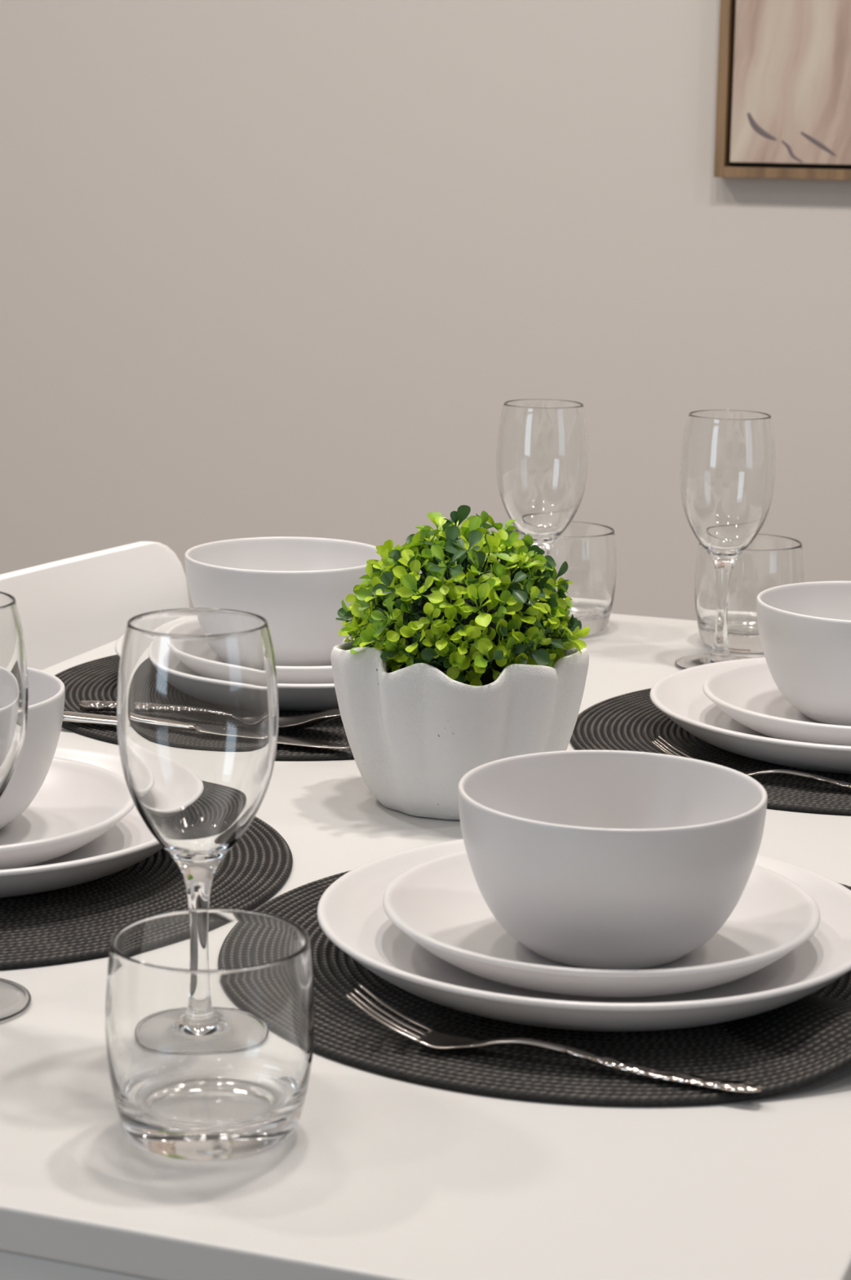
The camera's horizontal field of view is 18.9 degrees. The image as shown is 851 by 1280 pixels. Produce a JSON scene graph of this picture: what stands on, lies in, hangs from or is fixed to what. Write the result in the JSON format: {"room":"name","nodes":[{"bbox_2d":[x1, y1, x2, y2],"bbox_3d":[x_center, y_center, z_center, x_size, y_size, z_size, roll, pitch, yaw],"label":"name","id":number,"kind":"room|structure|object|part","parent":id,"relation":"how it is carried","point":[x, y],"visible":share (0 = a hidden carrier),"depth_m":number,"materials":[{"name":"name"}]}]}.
{"room":"dining room","nodes":[
{"label":"dining room","id":0,"kind":"room"},
{"bbox_2d":[0,0,850,620],"bbox_3d":[0.600,-0.683,2.955,6.000,2.450,0.100,5,13,20],"label":"wall","id":1,"kind":"structure","parent":0,"point":[268,268],"depth_m":3.19,"materials":[{"name":"grey paint"}]},
{"bbox_2d":[714,0,850,180],"bbox_3d":[0.640,-0.939,2.814,0.620,0.860,0.034,5,13,20],"label":"framed painting","id":2,"kind":"object","parent":1,"relation":"attached to","point":[784,94],"visible":1,"depth_m":2.95,"materials":[{"name":"beige paper"}]},
{"bbox_3d":[0.355,-0.965,2.918,0.012,0.860,0.034,5,13,20],"label":"frame","id":3,"kind":"part","parent":2,"relation":"part of","materials":[{"name":"brown wood"}]},
{"bbox_3d":[0.633,-0.524,2.901,0.596,0.012,0.034,5,13,20],"label":"frame","id":4,"kind":"part","parent":2,"relation":"part of","materials":[{"name":"brown wood"}]},
{"bbox_3d":[-0.311,1.040,0.874,6.000,0.100,5.200,5,13,20],"label":"floor","id":5,"kind":"structure","parent":0,"visible":0},
{"bbox_2d":[0,541,190,670],"bbox_3d":[-0.129,0.358,1.972,0.454,0.791,0.430,7,13,27],"label":"dining chair","id":6,"kind":"object","parent":5,"relation":"on","point":[68,608],"visible":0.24,"depth_m":2.07,"materials":[{"name":"white plastic"}]},
{"bbox_2d":[0,613,850,1279],"bbox_3d":[-0.015,0.458,1.629,0.752,0.740,1.221,5,13,20],"label":"dining table","id":7,"kind":"object","parent":5,"relation":"on","point":[379,1176],"visible":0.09,"depth_m":1.01,"materials":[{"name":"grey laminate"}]},
{"bbox_2d":[0,591,31,1022],"bbox_3d":[-0.216,0.075,1.166,0.070,0.191,0.070,2,12,3],"label":"wine glass","id":8,"kind":"object","parent":7,"relation":"on","point":[15,998],"visible":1,"depth_m":1.14,"materials":[{"name":"clear glass"}]},
{"bbox_2d":[0,816,293,969],"bbox_3d":[-0.256,0.121,1.404,0.380,0.004,0.380,5,13,20],"label":"placemat","id":9,"kind":"object","parent":7,"relation":"on","point":[77,922],"visible":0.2,"depth_m":1.33,"materials":[{"name":"black wicker"}]},
{"bbox_2d":[0,746,163,897],"bbox_3d":[-0.256,0.103,1.405,0.269,0.029,0.269,5,13,20],"label":"dinner plate","id":10,"kind":"object","parent":9,"relation":"on","point":[130,842],"visible":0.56,"depth_m":1.33,"materials":[{"name":"white ceramic"}]},
{"bbox_2d":[0,756,134,870],"bbox_3d":[-0.263,0.098,1.395,0.209,0.026,0.209,5,13,20],"label":"plate","id":11,"kind":"object","parent":10,"relation":"on","point":[77,802],"visible":0.82,"depth_m":1.41,"materials":[{"name":"white ceramic"}]},
{"bbox_2d":[0,666,65,829],"bbox_3d":[-0.269,0.064,1.394,0.145,0.078,0.145,-3,12,-18],"label":"bowl","id":12,"kind":"object","parent":11,"relation":"on","point":[46,691],"visible":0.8,"depth_m":1.37,"materials":[{"name":"white ceramic"}]},
{"bbox_2d":[116,608,279,909],"bbox_3d":[-0.100,0.085,1.127,0.070,0.191,0.070,2,12,3],"label":"wine glass","id":13,"kind":"object","parent":7,"relation":"on","point":[197,714],"visible":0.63,"depth_m":1.09,"materials":[{"name":"clear glass"}]},
{"bbox_2d":[54,654,354,760],"bbox_3d":[-0.092,0.038,1.813,0.380,0.004,0.380,5,13,20],"label":"placemat","id":14,"kind":"object","parent":7,"relation":"on","point":[97,679],"visible":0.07,"depth_m":1.74,"materials":[{"name":"black wicker"}]},
{"bbox_2d":[62,711,351,748],"bbox_3d":[-0.147,0.059,1.674,0.210,0.006,0.018,5,13,20],"label":"knife","id":15,"kind":"object","parent":14,"relation":"on","point":[70,717],"visible":0.46,"depth_m":1.69,"materials":[{"name":"silver metal"}]},
{"bbox_3d":[-0.198,0.055,1.693,0.100,0.006,0.014,5,13,20],"label":"handle","id":16,"kind":"part","parent":15,"relation":"part of","materials":[{"name":"silver metal"}]},
{"bbox_3d":[-0.100,0.063,1.657,0.110,0.004,0.018,5,13,20],"label":"blade","id":17,"kind":"part","parent":15,"relation":"part of","materials":[{"name":"silver metal"}]},
{"bbox_2d":[79,700,341,730],"bbox_3d":[-0.142,0.047,1.708,0.196,0.018,0.035,5,13,20],"label":"spoon","id":18,"kind":"object","parent":14,"relation":"on","point":[300,722],"visible":0.44,"depth_m":1.70,"materials":[{"name":"silver metal"}]},
{"bbox_3d":[-0.176,0.048,1.722,0.123,0.011,0.010,5,13,20],"label":"handle","id":19,"kind":"part","parent":18,"relation":"part of","materials":[{"name":"silver metal"}]},
{"bbox_2d":[278,708,341,730],"bbox_3d":[-0.085,0.052,1.687,0.074,0.017,0.035,5,13,20],"label":"bowl","id":20,"kind":"object","parent":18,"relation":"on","point":[300,722],"depth_m":1.69,"materials":[{"name":"silver metal"}]},
{"bbox_2d":[115,634,339,710],"bbox_3d":[-0.087,0.016,1.834,0.269,0.029,0.269,5,13,20],"label":"dinner plate","id":21,"kind":"object","parent":14,"relation":"on","point":[291,696],"visible":0.06,"depth_m":1.71,"materials":[{"name":"white ceramic"}]},
{"bbox_2d":[275,665,334,684],"bbox_3d":[-0.091,0.009,1.832,0.209,0.026,0.209,5,13,20],"label":"plate","id":22,"kind":"object","parent":21,"relation":"on","point":[285,674],"visible":0.06,"depth_m":1.73,"materials":[{"name":"white ceramic"}]},
{"bbox_2d":[185,536,384,666],"bbox_3d":[-0.099,-0.024,1.826,0.145,0.078,0.145,-3,12,-18],"label":"bowl","id":23,"kind":"object","parent":22,"relation":"on","point":[300,585],"visible":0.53,"depth_m":1.77,"materials":[{"name":"white ceramic"}]},
{"bbox_2d":[105,907,315,1161],"bbox_3d":[-0.087,0.160,1.036,0.084,0.082,0.084,5,13,20],"label":"tumbler","id":24,"kind":"object","parent":7,"relation":"on","point":[210,1013],"visible":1,"depth_m":1.00,"materials":[{"name":"clear glass"}]},
{"bbox_2d":[330,505,590,819],"bbox_3d":[0.023,0.009,1.529,0.161,0.179,0.158,5,13,20],"label":"potted plant","id":25,"kind":"object","parent":7,"relation":"on","point":[446,671],"visible":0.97,"depth_m":1.49,"materials":[{"name":"green plant"}]},
{"bbox_3d":[0.020,0.046,1.540,0.154,0.102,0.153,5,13,20],"label":"pot","id":26,"kind":"part","parent":25,"relation":"part of","materials":[{"name":"ceramic"}]},
{"bbox_2d":[496,399,588,601],"bbox_3d":[0.088,-0.086,1.964,0.070,0.191,0.070,10,15,36],"label":"wine glass","id":27,"kind":"object","parent":7,"relation":"on","point":[542,455],"visible":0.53,"depth_m":1.93,"materials":[{"name":"clear glass"}]},
{"bbox_2d":[253,870,850,1106],"bbox_3d":[0.086,0.148,1.256,0.375,0.020,0.375,-3,12,-18],"label":"placemat","id":28,"kind":"object","parent":7,"relation":"on","point":[803,1042],"visible":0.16,"depth_m":1.13,"materials":[{"name":"black wicker"}]},
{"bbox_2d":[346,983,763,1092],"bbox_3d":[0.055,0.173,1.108,0.186,0.021,0.019,5,13,20],"label":"fork","id":29,"kind":"object","parent":28,"relation":"on","point":[434,1038],"visible":1,"depth_m":1.11,"materials":[{"name":"silver metal"}]},
{"bbox_3d":[0.101,0.183,1.093,0.086,0.008,0.010,5,13,20],"label":"handle","id":30,"kind":"part","parent":29,"relation":"part of","materials":[{"name":"silver metal"}]},
{"bbox_2d":[317,839,850,1031],"bbox_3d":[0.082,0.144,1.235,0.269,0.029,0.269,5,13,20],"label":"dinner plate","id":31,"kind":"object","parent":28,"relation":"on","point":[351,913],"visible":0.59,"depth_m":1.19,"materials":[{"name":"white ceramic"}]},
{"bbox_2d":[382,849,820,997],"bbox_3d":[0.084,0.137,1.231,0.209,0.026,0.209,5,13,20],"label":"plate","id":32,"kind":"object","parent":31,"relation":"on","point":[439,903],"visible":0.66,"depth_m":1.21,"materials":[{"name":"white ceramic"}]},
{"bbox_2d":[457,750,767,969],"bbox_3d":[0.087,0.107,1.212,0.145,0.078,0.145,-3,12,-18],"label":"bowl","id":33,"kind":"object","parent":32,"relation":"on","point":[606,860],"visible":1,"depth_m":1.17,"materials":[{"name":"white ceramic"}]},
{"bbox_2d":[515,521,616,636],"bbox_3d":[0.110,-0.048,2.050,0.084,0.082,0.084,5,13,20],"label":"tumbler","id":34,"kind":"object","parent":7,"relation":"on","point":[588,549],"visible":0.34,"depth_m":2.02,"materials":[{"name":"clear glass"}]},
{"bbox_2d":[569,688,850,815],"bbox_3d":[0.278,0.066,1.703,0.380,0.004,0.380,5,13,20],"label":"placemat","id":35,"kind":"object","parent":7,"relation":"on","point":[628,722],"visible":0.21,"depth_m":1.67,"materials":[{"name":"black wicker"}]},
{"bbox_2d":[649,657,850,773],"bbox_3d":[0.282,0.052,1.687,0.269,0.029,0.269,5,13,20],"label":"dinner plate","id":36,"kind":"object","parent":35,"relation":"on","point":[680,695],"visible":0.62,"depth_m":1.62,"materials":[{"name":"white ceramic"}]},
{"bbox_2d":[702,661,850,746],"bbox_3d":[0.287,0.046,1.684,0.209,0.026,0.209,5,13,20],"label":"plate","id":37,"kind":"object","parent":36,"relation":"on","point":[748,693],"visible":0.65,"depth_m":1.69,"materials":[{"name":"white ceramic"}]},
{"bbox_2d":[756,581,850,725],"bbox_3d":[0.289,0.012,1.682,0.145,0.078,0.145,-6,14,-30],"label":"bowl","id":38,"kind":"object","parent":37,"relation":"on","point":[805,628],"visible":0.98,"depth_m":1.64,"materials":[{"name":"white ceramic"}]},
{"bbox_2d":[652,735,850,788],"bbox_3d":[0.231,0.080,1.571,0.186,0.021,0.019,5,13,20],"label":"fork","id":39,"kind":"object","parent":35,"relation":"on","point":[823,779],"visible":0.64,"depth_m":1.57,"materials":[{"name":"silver metal"}]},
{"bbox_3d":[0.277,0.090,1.555,0.086,0.008,0.010,5,13,20],"label":"handle","id":40,"kind":"part","parent":39,"relation":"part of","materials":[{"name":"silver metal"}]},
{"bbox_2d":[675,409,775,669],"bbox_3d":[0.224,-0.073,1.912,0.070,0.191,0.070,2,12,3],"label":"wine glass","id":41,"kind":"object","parent":7,"relation":"on","point":[727,471],"visible":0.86,"depth_m":1.88,"materials":[{"name":"clear glass"}]},
{"bbox_2d":[694,533,804,653],"bbox_3d":[0.253,-0.037,2.003,0.084,0.082,0.084,5,13,20],"label":"tumbler","id":42,"kind":"object","parent":7,"relation":"on","point":[770,561],"visible":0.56,"depth_m":1.97,"materials":[{"name":"clear glass"}]}
]}

